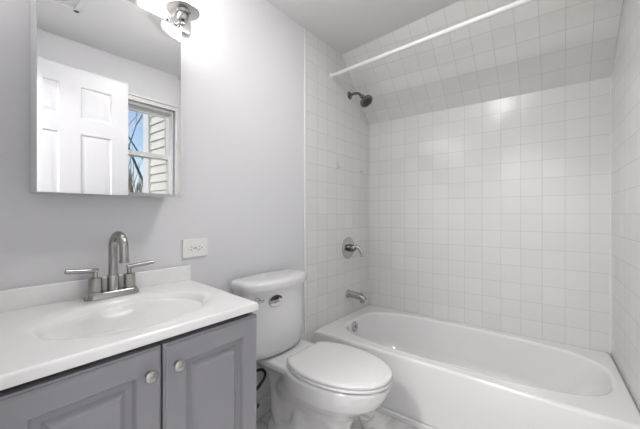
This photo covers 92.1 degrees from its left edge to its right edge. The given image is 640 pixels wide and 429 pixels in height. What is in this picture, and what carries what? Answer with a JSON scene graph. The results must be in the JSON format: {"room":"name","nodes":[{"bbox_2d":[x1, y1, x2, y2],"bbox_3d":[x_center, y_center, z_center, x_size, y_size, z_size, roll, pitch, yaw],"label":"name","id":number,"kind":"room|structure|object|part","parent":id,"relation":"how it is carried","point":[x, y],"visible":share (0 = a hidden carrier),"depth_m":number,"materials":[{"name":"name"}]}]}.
{"room":"bathroom","nodes":[
{"label":"bathroom","id":0,"kind":"room"},
{"bbox_2d":[0,0,369,401],"bbox_3d":[-0.343,-0.048,1.743,0.120,2.275,2.520,0,0,38],"label":"wall","id":1,"kind":"structure","parent":0,"point":[242,61],"depth_m":1.55,"materials":[{"name":"white paint"}]},
{"bbox_2d":[0,265,190,311],"bbox_3d":[-0.757,0.251,1.099,0.020,0.063,0.623,0,0,38],"label":"backsplash","id":2,"kind":"structure","parent":1,"relation":"attached to","point":[37,295],"depth_m":1.00,"materials":[{"name":"stone"}]},
{"bbox_2d":[30,0,180,197],"bbox_3d":[-0.717,-0.398,1.071,0.120,0.665,0.418,0,0,38],"label":"medicine cabinet","id":3,"kind":"object","parent":1,"relation":"attached to","point":[105,75],"visible":1,"depth_m":1.00,"materials":[{"name":"white mirror"}]},
{"bbox_2d":[128,0,199,35],"bbox_3d":[-0.688,-0.818,1.046,0.202,0.178,0.618,0,0,38],"label":"vanity light","id":4,"kind":"object","parent":1,"relation":"attached to","point":[181,13],"visible":0.83,"depth_m":1.20,"materials":[{"name":"white glass"}]},
{"bbox_3d":[-0.578,-0.778,1.228,0.124,0.077,0.013,0,0,38],"label":"arm","id":5,"kind":"part","parent":4,"relation":"part of","materials":[{"name":"silver metal"}]},
{"bbox_3d":[-0.529,-0.849,1.190,0.128,0.117,0.128,0,0,38],"label":"lamp shade","id":6,"kind":"part","parent":4,"relation":"part of","materials":[{"name":"white glass"}]},
{"bbox_2d":[182,238,207,257],"bbox_3d":[-0.554,0.148,1.372,0.011,0.080,0.119,0,0,38],"label":"wall outlet","id":7,"kind":"object","parent":1,"relation":"attached to","point":[190,247],"visible":1,"depth_m":1.36,"materials":[{"name":"white plastic"}]},
{"bbox_2d":[188,245,194,250],"bbox_3d":[-0.563,0.148,1.355,0.004,0.028,0.033,0,0,38],"label":"receptacle","id":8,"kind":"object","parent":7,"relation":"attached to","point":[190,247],"depth_m":1.35,"materials":[{"name":"white plastic"}]},
{"bbox_2d":[197,244,202,250],"bbox_3d":[-0.539,0.148,1.385,0.004,0.028,0.033,0,0,38],"label":"receptacle","id":9,"kind":"object","parent":7,"relation":"attached to","point":[199,246],"depth_m":1.38,"materials":[{"name":"white plastic"}]},
{"bbox_2d":[256,368,265,408],"bbox_3d":[-0.350,0.844,1.568,0.083,0.305,0.151,0,0,30],"label":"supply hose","id":10,"kind":"object","parent":1,"relation":"attached to","point":[259,369],"visible":0.27,"depth_m":1.58,"materials":[{"name":"black rubber"}]},
{"bbox_2d":[256,394,269,420],"bbox_3d":[-0.327,1.048,1.651,0.022,0.085,0.756,0,0,38],"label":"baseboard","id":11,"kind":"structure","parent":1,"relation":"attached to","point":[263,409],"depth_m":1.67,"materials":[{"name":"white paint"}]},
{"bbox_2d":[304,28,305,340],"bbox_3d":[-0.095,-0.047,1.961,0.007,2.274,0.017,0,0,38],"label":"trim","id":12,"kind":"structure","parent":1,"relation":"attached to","point":[304,28],"depth_m":1.96,"materials":[{"name":"white tile"}]},
{"bbox_2d":[342,237,363,258],"bbox_3d":[0.264,0.254,2.315,0.129,0.166,0.166,0,0,38],"label":"shower valve","id":13,"kind":"object","parent":1,"relation":"attached to","point":[348,247],"visible":1,"depth_m":2.31,"materials":[{"name":"silver metal"}]},
{"bbox_3d":[0.282,0.272,2.306,0.091,0.091,0.030,0,0,32],"label":"lever handle","id":14,"kind":"part","parent":13,"relation":"part of","materials":[{"name":"silver metal"}]},
{"bbox_2d":[346,289,366,302],"bbox_3d":[0.276,0.612,2.306,0.159,0.080,0.062,0,0,38],"label":"tub spout","id":15,"kind":"object","parent":1,"relation":"attached to","point":[349,294],"visible":1,"depth_m":2.29,"materials":[{"name":"silver metal"}]},
{"bbox_2d":[347,91,372,107],"bbox_3d":[0.298,-0.871,2.306,0.195,0.148,0.100,0,0,38],"label":"shower fixture","id":16,"kind":"object","parent":1,"relation":"attached to","point":[366,100],"visible":1,"depth_m":2.28,"materials":[{"name":"silver metal"}]},
{"bbox_3d":[0.272,-0.903,2.336,0.116,0.051,0.021,0,0,38],"label":"shower arm","id":17,"kind":"part","parent":16,"relation":"part of","materials":[{"name":"silver metal"}]},
{"bbox_2d":[256,410,416,428],"bbox_3d":[-0.042,1.090,0.732,1.900,0.001,3.800,0,0,38],"label":"floor","id":18,"kind":"structure","parent":0,"point":[374,419],"depth_m":1.62,"materials":[{"name":"tile"}]},
{"bbox_2d":[0,312,255,428],"bbox_3d":[-0.561,0.698,0.921,0.541,0.785,0.650,0,0,38],"label":"vanity cabinet","id":19,"kind":"object","parent":18,"relation":"on","point":[203,377],"visible":0.92,"depth_m":0.75,"materials":[{"name":"grey paint"}]},
{"bbox_3d":[-0.486,0.655,0.643,0.021,0.669,0.296,0,0,38],"label":"door","id":20,"kind":"part","parent":19,"relation":"part of","materials":[{"name":"grey paint"}]},
{"bbox_2d":[0,265,258,390],"bbox_3d":[-0.576,0.314,0.924,0.521,0.190,0.677,0,0,38],"label":"countertop","id":21,"kind":"structure","parent":19,"relation":"on","point":[46,329],"depth_m":0.87,"materials":[{"name":"stone"}]},
{"bbox_2d":[64,231,153,300],"bbox_3d":[-0.684,0.168,1.041,0.137,0.224,0.264,0,0,38],"label":"faucet","id":22,"kind":"object","parent":21,"relation":"on","point":[95,292],"visible":1,"depth_m":1.05,"materials":[{"name":"silver metal"}]},
{"bbox_3d":[-0.766,0.191,0.995,0.016,0.040,0.089,0,0,35],"label":"lever","id":23,"kind":"part","parent":22,"relation":"part of","materials":[{"name":"silver metal"}]},
{"bbox_3d":[-0.746,0.236,1.024,0.043,0.052,0.043,0,0,38],"label":"handle","id":24,"kind":"part","parent":22,"relation":"part of","materials":[{"name":"silver metal"}]},
{"bbox_3d":[-0.714,0.270,1.065,0.060,0.020,0.164,0,0,38],"label":"plate","id":25,"kind":"part","parent":22,"relation":"part of","materials":[{"name":"silver metal"}]},
{"bbox_3d":[-0.677,0.138,1.037,0.120,0.164,0.029,0,0,38],"label":"spout","id":26,"kind":"part","parent":22,"relation":"part of","materials":[{"name":"silver metal"}]},
{"bbox_3d":[-0.683,0.236,1.105,0.043,0.052,0.043,0,0,38],"label":"handle","id":27,"kind":"part","parent":22,"relation":"part of","materials":[{"name":"silver metal"}]},
{"bbox_3d":[-0.659,0.191,1.132,0.016,0.040,0.089,0,0,41],"label":"lever","id":28,"kind":"part","parent":22,"relation":"part of","materials":[{"name":"silver metal"}]},
{"bbox_3d":[-0.395,0.377,0.719,0.029,0.029,0.029,0,0,38],"label":"knob","id":29,"kind":"part","parent":19,"relation":"part of","materials":[{"name":"silver metal"}]},
{"bbox_3d":[-0.353,0.377,0.772,0.029,0.029,0.029,0,0,38],"label":"knob","id":30,"kind":"part","parent":19,"relation":"part of","materials":[{"name":"silver metal"}]},
{"bbox_3d":[-0.299,0.655,0.881,0.021,0.669,0.296,0,0,38],"label":"door","id":31,"kind":"part","parent":19,"relation":"part of","materials":[{"name":"grey paint"}]},
{"bbox_2d":[230,269,392,428],"bbox_3d":[-0.025,0.702,1.436,0.727,0.776,0.452,0,0,38],"label":"toilet","id":32,"kind":"object","parent":18,"relation":"on","point":[319,385],"visible":0.96,"depth_m":1.42,"materials":[{"name":"white ceramic"}]},
{"bbox_3d":[-0.275,0.396,1.414,0.031,0.024,0.034,0,0,38],"label":"flush lever","id":33,"kind":"part","parent":32,"relation":"part of","materials":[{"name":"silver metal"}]},
{"bbox_3d":[-0.234,0.526,1.593,0.191,0.334,0.412,0,0,38],"label":"tank","id":34,"kind":"part","parent":32,"relation":"part of","materials":[{"name":"white ceramic"}]},
{"bbox_3d":[-0.229,0.337,1.589,0.206,0.044,0.438,0,0,38],"label":"tank lid","id":35,"kind":"part","parent":32,"relation":"part of","materials":[{"name":"white ceramic"}]},
{"bbox_3d":[0.004,0.893,1.460,0.690,0.394,0.366,0,0,38],"label":"bowl","id":36,"kind":"part","parent":32,"relation":"part of","materials":[{"name":"white ceramic"}]},
{"bbox_3d":[0.099,0.670,1.387,0.460,0.018,0.362,0,0,38],"label":"lid","id":37,"kind":"part","parent":32,"relation":"part of","materials":[{"name":"white plastic"}]},
{"bbox_2d":[313,305,639,428],"bbox_3d":[0.788,0.923,1.847,1.529,0.333,0.756,0,0,38],"label":"bathtub","id":38,"kind":"object","parent":18,"relation":"on","point":[447,374],"visible":0.94,"depth_m":1.63,"materials":[{"name":"white ceramic"}]},
{"bbox_3d":[0.249,0.799,2.200,0.021,0.072,0.072,0,0,38],"label":"overflow plate","id":39,"kind":"part","parent":38,"relation":"part of","materials":[{"name":"silver metal"}]},
{"bbox_2d":[266,0,460,54],"bbox_3d":[0.196,-1.185,0.996,1.850,0.001,2.010,0,0,38],"label":"ceiling","id":40,"kind":"structure","parent":0,"point":[345,26],"depth_m":1.85,"materials":[{"name":"white paint"}]},
{"bbox_2d":[375,406,433,428],"bbox_3d":[0.560,1.076,1.529,1.505,0.028,0.018,0,0,38],"label":"trim","id":41,"kind":"structure","parent":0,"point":[402,418],"depth_m":1.62,"materials":[{"name":"white paint"}]},
{"bbox_2d":[342,0,622,124],"bbox_3d":[0.847,-0.970,1.931,1.520,0.430,0.556,0,0,38],"label":"ceiling","id":42,"kind":"structure","parent":0,"point":[536,45],"depth_m":1.85,"materials":[{"name":"white tile"}]},
{"bbox_2d":[370,77,610,354],"bbox_3d":[1.009,0.164,2.157,1.497,1.853,0.001,0,0,38],"label":"wall","id":43,"kind":"structure","parent":0,"point":[494,214],"depth_m":2.01,"materials":[{"name":"white tile"}]},
{"bbox_2d":[610,77,610,351],"bbox_3d":[1.596,0.001,1.695,0.007,1.513,0.007,0,0,38],"label":"trim","id":44,"kind":"structure","parent":43,"relation":"attached to","point":[610,77],"depth_m":1.69,"materials":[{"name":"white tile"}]},
{"bbox_2d":[611,0,639,411],"bbox_3d":[1.357,-0.048,1.357,0.001,2.275,0.831,0,0,36],"label":"wall","id":45,"kind":"structure","parent":0,"point":[625,76],"depth_m":1.37,"materials":[{"name":"white tile"}]},
{"bbox_2d":[329,0,533,78],"bbox_3d":[0.651,-0.982,1.676,1.531,0.042,0.042,0,0,42],"label":"shower curtain rod","id":46,"kind":"object","parent":45,"relation":"attached to","point":[515,4],"visible":1,"depth_m":1.67,"materials":[{"name":"white metal"}]}
]}

